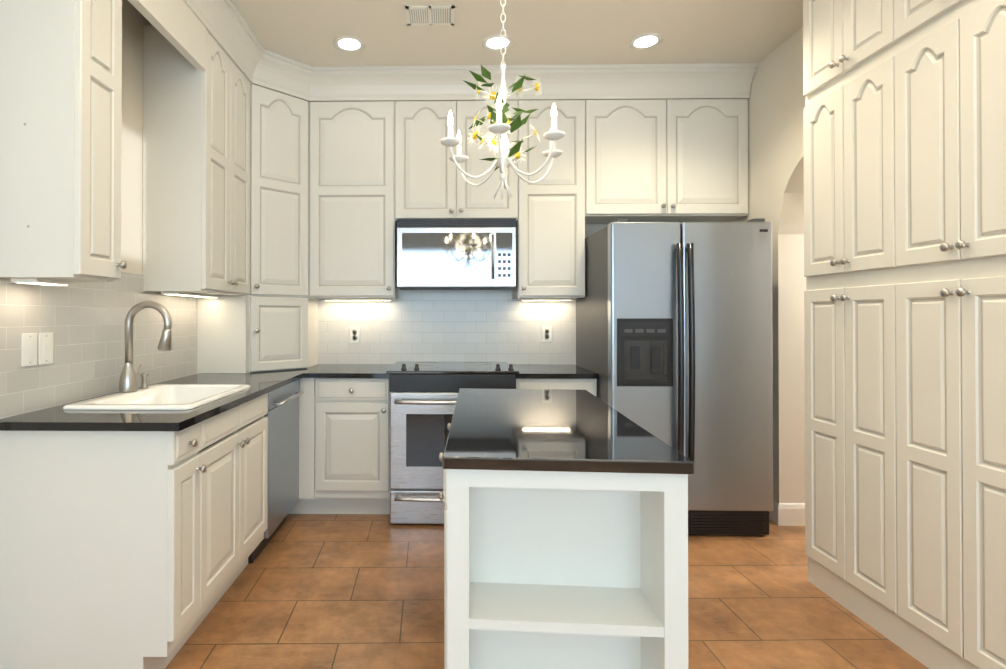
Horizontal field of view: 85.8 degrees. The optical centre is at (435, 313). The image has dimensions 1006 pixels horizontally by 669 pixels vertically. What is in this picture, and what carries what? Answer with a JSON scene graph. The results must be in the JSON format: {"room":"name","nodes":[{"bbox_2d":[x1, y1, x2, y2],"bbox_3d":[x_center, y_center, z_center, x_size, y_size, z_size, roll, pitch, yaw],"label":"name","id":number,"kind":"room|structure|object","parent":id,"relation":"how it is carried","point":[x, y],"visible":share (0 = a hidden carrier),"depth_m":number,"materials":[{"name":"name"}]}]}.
{"room":"kitchen","nodes":[
{"label":"kitchen","id":0,"kind":"room"},
{"bbox_2d":[121,0,151,274],"bbox_3d":[-1.569,-0.186,0.711,0.120,2.900,6.480,0,0,1],"label":"wall","id":1,"kind":"structure","parent":0,"point":[134,20],"depth_m":2.62,"materials":[{"name":"beige paint"}]},
{"bbox_2d":[0,0,126,284],"bbox_3d":[-1.328,-0.788,1.889,0.318,1.340,0.235,0,0,1],"label":"upper cabinet","id":2,"kind":"object","parent":1,"relation":"attached to","point":[61,60],"depth_m":1.77,"materials":[{"name":"white paint"}]},
{"bbox_2d":[183,0,757,101],"bbox_3d":[0.298,-1.529,2.632,3.545,0.185,1.974,0,0,1],"label":"crown molding","id":3,"kind":"structure","parent":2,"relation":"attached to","point":[236,39],"depth_m":3.52,"materials":[{"name":"white paint"}]},
{"bbox_2d":[0,272,197,418],"bbox_3d":[-1.474,0.100,2.568,0.008,0.587,1.540,0,0,1],"label":"backsplash","id":4,"kind":"structure","parent":1,"relation":"attached to","point":[84,322],"depth_m":2.26,"materials":[{"name":"tile"}]},
{"bbox_2d":[21,332,52,366],"bbox_3d":[-1.475,0.133,1.992,0.008,0.120,0.152,0,0,1],"label":"light switch","id":5,"kind":"object","parent":4,"relation":"attached to","point":[29,349],"visible":1,"depth_m":1.98,"materials":[{"name":"white plastic"}]},
{"bbox_2d":[142,20,251,297],"bbox_3d":[-1.309,-0.780,3.016,0.318,1.340,0.622,0,0,1],"label":"upper cabinet","id":6,"kind":"object","parent":1,"relation":"attached to","point":[249,189],"depth_m":2.70,"materials":[{"name":"white paint"}]},
{"bbox_2d":[233,0,802,65],"bbox_3d":[0.962,-1.666,0.729,8.000,0.060,6.980,0,0,1],"label":"ceiling","id":7,"kind":"structure","parent":0,"point":[538,32],"depth_m":3.07,"materials":[{"name":"beige paint"}]},
{"bbox_2d":[333,36,364,51],"bbox_3d":[-0.517,-1.613,3.224,0.188,0.010,0.188,0,0,1],"label":"recessed light","id":8,"kind":"object","parent":7,"relation":"in","point":[348,44],"visible":1,"depth_m":3.22,"materials":[{"name":"white glass"}]},
{"bbox_2d":[405,6,454,25],"bbox_3d":[-0.027,-1.617,2.920,0.260,0.006,0.180,0,0,1],"label":"ceiling vent","id":9,"kind":"object","parent":7,"relation":"in","point":[427,15],"visible":1,"depth_m":2.91,"materials":[{"name":"white metal"}]},
{"bbox_2d":[482,34,512,50],"bbox_3d":[0.373,-1.613,3.209,0.188,0.010,0.188,0,0,1],"label":"recessed light","id":10,"kind":"object","parent":7,"relation":"in","point":[492,43],"visible":0.92,"depth_m":3.20,"materials":[{"name":"white glass"}]},
{"bbox_2d":[440,0,564,198],"bbox_3d":[0.259,-1.033,2.046,0.484,1.185,0.504,0,0,1],"label":"chandelier","id":11,"kind":"object","parent":7,"relation":"hanging from","point":[501,125],"visible":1,"depth_m":2.03,"materials":[{"name":"white metal"}]},
{"bbox_2d":[629,33,662,49],"bbox_3d":[1.253,-1.614,3.194,0.188,0.010,0.188,0,0,1],"label":"recessed light","id":12,"kind":"object","parent":7,"relation":"in","point":[645,41],"visible":1,"depth_m":3.19,"materials":[{"name":"white glass"}]},
{"bbox_2d":[165,514,928,668],"bbox_3d":[0.962,1.294,0.709,8.000,0.060,6.980,0,0,1],"label":"floor","id":13,"kind":"structure","parent":0,"point":[334,591],"depth_m":2.32,"materials":[{"name":"tile"}]},
{"bbox_2d":[0,415,215,668],"bbox_3d":[-1.162,0.831,1.889,0.650,0.884,0.202,0,0,1],"label":"base cabinet","id":14,"kind":"object","parent":13,"relation":"on","point":[127,549],"depth_m":1.79,"materials":[{"name":"white paint"}]},
{"bbox_2d":[0,367,311,430],"bbox_3d":[-1.147,0.381,2.852,0.648,0.028,2.173,0,0,1],"label":"countertop","id":15,"kind":"structure","parent":14,"relation":"on","point":[261,383],"depth_m":2.28,"materials":[{"name":"black stone"}]},
{"bbox_2d":[119,301,171,392],"bbox_3d":[-1.285,0.146,2.431,0.230,0.404,0.170,0,0,1],"label":"faucet","id":16,"kind":"object","parent":15,"relation":"on","point":[128,380],"visible":1,"depth_m":2.37,"materials":[{"name":"silver metal"}]},
{"bbox_2d":[63,384,249,409],"bbox_3d":[-1.157,0.449,2.330,0.490,0.199,0.660,0,0,1],"label":"sink","id":17,"kind":"object","parent":15,"relation":"in","point":[171,396],"visible":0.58,"depth_m":2.41,"materials":[{"name":"white ceramic"}]},
{"bbox_2d":[197,296,317,372],"bbox_3d":[-1.157,0.133,3.611,0.603,0.476,0.657,0,0,1],"label":"appliance garage","id":18,"kind":"object","parent":15,"relation":"on","point":[241,334],"visible":1,"depth_m":3.35,"materials":[{"name":"white paint"}]},
{"bbox_2d":[216,393,267,603],"bbox_3d":[-1.154,0.834,2.367,0.650,0.884,0.754,0,0,1],"label":"base cabinet","id":19,"kind":"object","parent":13,"relation":"on","point":[241,430],"depth_m":2.37,"materials":[{"name":"white paint"}]},
{"bbox_2d":[248,379,303,562],"bbox_3d":[-1.121,0.840,3.037,0.637,0.881,0.582,0,0,1],"label":"dishwasher","id":20,"kind":"object","parent":13,"relation":"on","point":[282,414],"visible":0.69,"depth_m":2.96,"materials":[{"name":"silver metal"}]},
{"bbox_2d":[288,378,315,513],"bbox_3d":[-1.100,0.843,3.620,0.716,0.884,0.630,0,0,1],"label":"base cabinet","id":21,"kind":"object","parent":13,"relation":"on","point":[306,504],"depth_m":3.33,"materials":[{"name":"white paint"}]},
{"bbox_2d":[316,378,389,513],"bbox_3d":[-0.508,0.842,3.610,0.468,0.884,0.630,0,0,1],"label":"base cabinet","id":22,"kind":"object","parent":13,"relation":"on","point":[353,414],"depth_m":3.33,"materials":[{"name":"white paint"}]},
{"bbox_2d":[300,364,393,377],"bbox_3d":[-0.536,0.386,3.607,0.524,0.028,0.643,0,0,1],"label":"countertop","id":23,"kind":"structure","parent":22,"relation":"on","point":[319,370],"depth_m":3.41,"materials":[{"name":"black stone"}]},
{"bbox_2d":[386,361,518,523],"bbox_3d":[0.109,0.799,3.522,0.800,0.969,0.766,0,0,1],"label":"range","id":24,"kind":"object","parent":13,"relation":"on","point":[423,397],"visible":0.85,"depth_m":3.23,"materials":[{"name":"silver metal"}]},
{"bbox_2d":[516,378,596,396],"bbox_3d":[0.750,0.842,3.589,0.507,0.883,0.630,0,0,1],"label":"base cabinet","id":25,"kind":"object","parent":13,"relation":"on","point":[589,385],"visible":0.02,"depth_m":3.31,"materials":[{"name":"white paint"}]},
{"bbox_2d":[513,365,598,377],"bbox_3d":[0.750,0.386,3.593,0.509,0.028,0.628,0,0,1],"label":"countertop","id":26,"kind":"structure","parent":25,"relation":"on","point":[550,371],"depth_m":3.35,"materials":[{"name":"black stone"}]},
{"bbox_2d":[439,453,687,668],"bbox_3d":[0.371,0.831,1.926,0.714,0.884,1.273,0,0,1],"label":"kitchen island","id":27,"kind":"object","parent":13,"relation":"on","point":[565,528],"depth_m":1.48,"materials":[{"name":"white paint"}]},
{"bbox_2d":[440,388,693,475],"bbox_3d":[0.365,0.373,1.930,0.676,0.032,1.304,0,0,1],"label":"island countertop","id":28,"kind":"structure","parent":27,"relation":"on","point":[493,432],"depth_m":1.51,"materials":[{"name":"black stone"}]},
{"bbox_2d":[576,218,772,534],"bbox_3d":[1.462,0.366,3.421,0.910,1.803,0.912,0,0,1],"label":"refrigerator","id":29,"kind":"object","parent":13,"relation":"on","point":[674,340],"visible":0.77,"depth_m":3.04,"materials":[{"name":"grey metal"}]},
{"bbox_2d":[803,0,890,640],"bbox_3d":[1.909,-0.174,2.305,0.312,2.898,0.528,0,0,1],"label":"tall cabinet","id":30,"kind":"object","parent":13,"relation":"on","point":[845,41],"depth_m":2.29,"materials":[{"name":"white paint"}]},
{"bbox_2d":[887,0,1005,668],"bbox_3d":[1.901,-0.177,1.783,0.312,2.898,0.516,0,0,1],"label":"tall cabinet","id":31,"kind":"object","parent":13,"relation":"on","point":[904,127],"depth_m":1.83,"materials":[{"name":"white paint"}]},
{"bbox_2d":[585,224,607,237],"bbox_3d":[1.021,-0.164,3.968,5.190,2.900,0.120,0,0,1],"label":"wall","id":32,"kind":"structure","parent":0,"point":[590,229],"depth_m":3.91,"materials":[{"name":"beige paint"}]},
{"bbox_2d":[252,84,311,297],"bbox_3d":[-1.006,-0.772,3.479,0.297,1.310,0.296,0,0,1],"label":"upper cabinet","id":33,"kind":"object","parent":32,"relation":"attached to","point":[281,123],"depth_m":3.47,"materials":[{"name":"white paint"}]},
{"bbox_2d":[308,101,395,299],"bbox_3d":[-0.557,-0.775,3.773,0.572,1.340,0.328,0,0,1],"label":"upper cabinet","id":34,"kind":"object","parent":32,"relation":"attached to","point":[352,242],"depth_m":3.61,"materials":[{"name":"white paint"}]},
{"bbox_2d":[318,289,575,364],"bbox_3d":[0.050,0.110,3.919,1.970,0.587,0.008,0,0,1],"label":"backsplash","id":35,"kind":"structure","parent":32,"relation":"attached to","point":[456,325],"depth_m":3.91,"materials":[{"name":"tile"}]},
{"bbox_2d":[350,327,359,342],"bbox_3d":[-0.589,0.161,3.920,0.072,0.116,0.008,0,0,1],"label":"electrical outlet","id":36,"kind":"object","parent":35,"relation":"attached to","point":[354,334],"visible":1,"depth_m":3.92,"materials":[{"name":"white plastic"}]},
{"bbox_2d":[542,326,551,341],"bbox_3d":[0.810,0.151,3.897,0.072,0.116,0.008,0,0,1],"label":"electrical outlet","id":37,"kind":"object","parent":35,"relation":"attached to","point":[546,333],"visible":1,"depth_m":3.90,"materials":[{"name":"white plastic"}]},
{"bbox_2d":[396,100,519,298],"bbox_3d":[0.143,-0.775,3.761,0.829,1.340,0.328,0,0,1],"label":"upper cabinet","id":38,"kind":"object","parent":32,"relation":"attached to","point":[429,185],"depth_m":3.60,"materials":[{"name":"white paint"}]},
{"bbox_2d":[397,218,515,289],"bbox_3d":[0.141,-0.396,3.700,0.784,0.450,0.426,0,0,1],"label":"microwave","id":39,"kind":"object","parent":38,"relation":"attached to","point":[456,254],"visible":1,"depth_m":3.52,"materials":[{"name":"grey metal"}]},
{"bbox_2d":[520,100,587,299],"bbox_3d":[0.782,-0.775,3.750,0.449,1.340,0.328,0,0,1],"label":"upper cabinet","id":40,"kind":"object","parent":32,"relation":"attached to","point":[554,209],"depth_m":3.59,"materials":[{"name":"white paint"}]},
{"bbox_2d":[588,99,747,223],"bbox_3d":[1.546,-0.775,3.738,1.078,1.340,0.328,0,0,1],"label":"upper cabinet","id":41,"kind":"object","parent":32,"relation":"attached to","point":[669,160],"depth_m":3.58,"materials":[{"name":"white paint"}]},
{"bbox_2d":[730,27,805,502],"bbox_3d":[2.191,-0.186,0.648,0.300,2.900,6.480,0,0,1],"label":"wall","id":42,"kind":"structure","parent":0,"point":[776,102],"depth_m":3.26,"materials":[{"name":"beige paint"}]},
{"bbox_2d":[769,500,783,525],"bbox_3d":[2.082,1.219,3.559,0.014,0.130,0.644,0,0,1],"label":"baseboard","id":43,"kind":"structure","parent":42,"relation":"attached to","point":[776,516],"depth_m":3.25,"materials":[{"name":"white paint"}]},
{"bbox_2d":[783,503,804,525],"bbox_3d":[2.244,1.216,3.241,0.280,0.130,0.014,0,0,1],"label":"baseboard","id":44,"kind":"structure","parent":42,"relation":"attached to","point":[786,514],"depth_m":3.24,"materials":[{"name":"white paint"}]}
]}

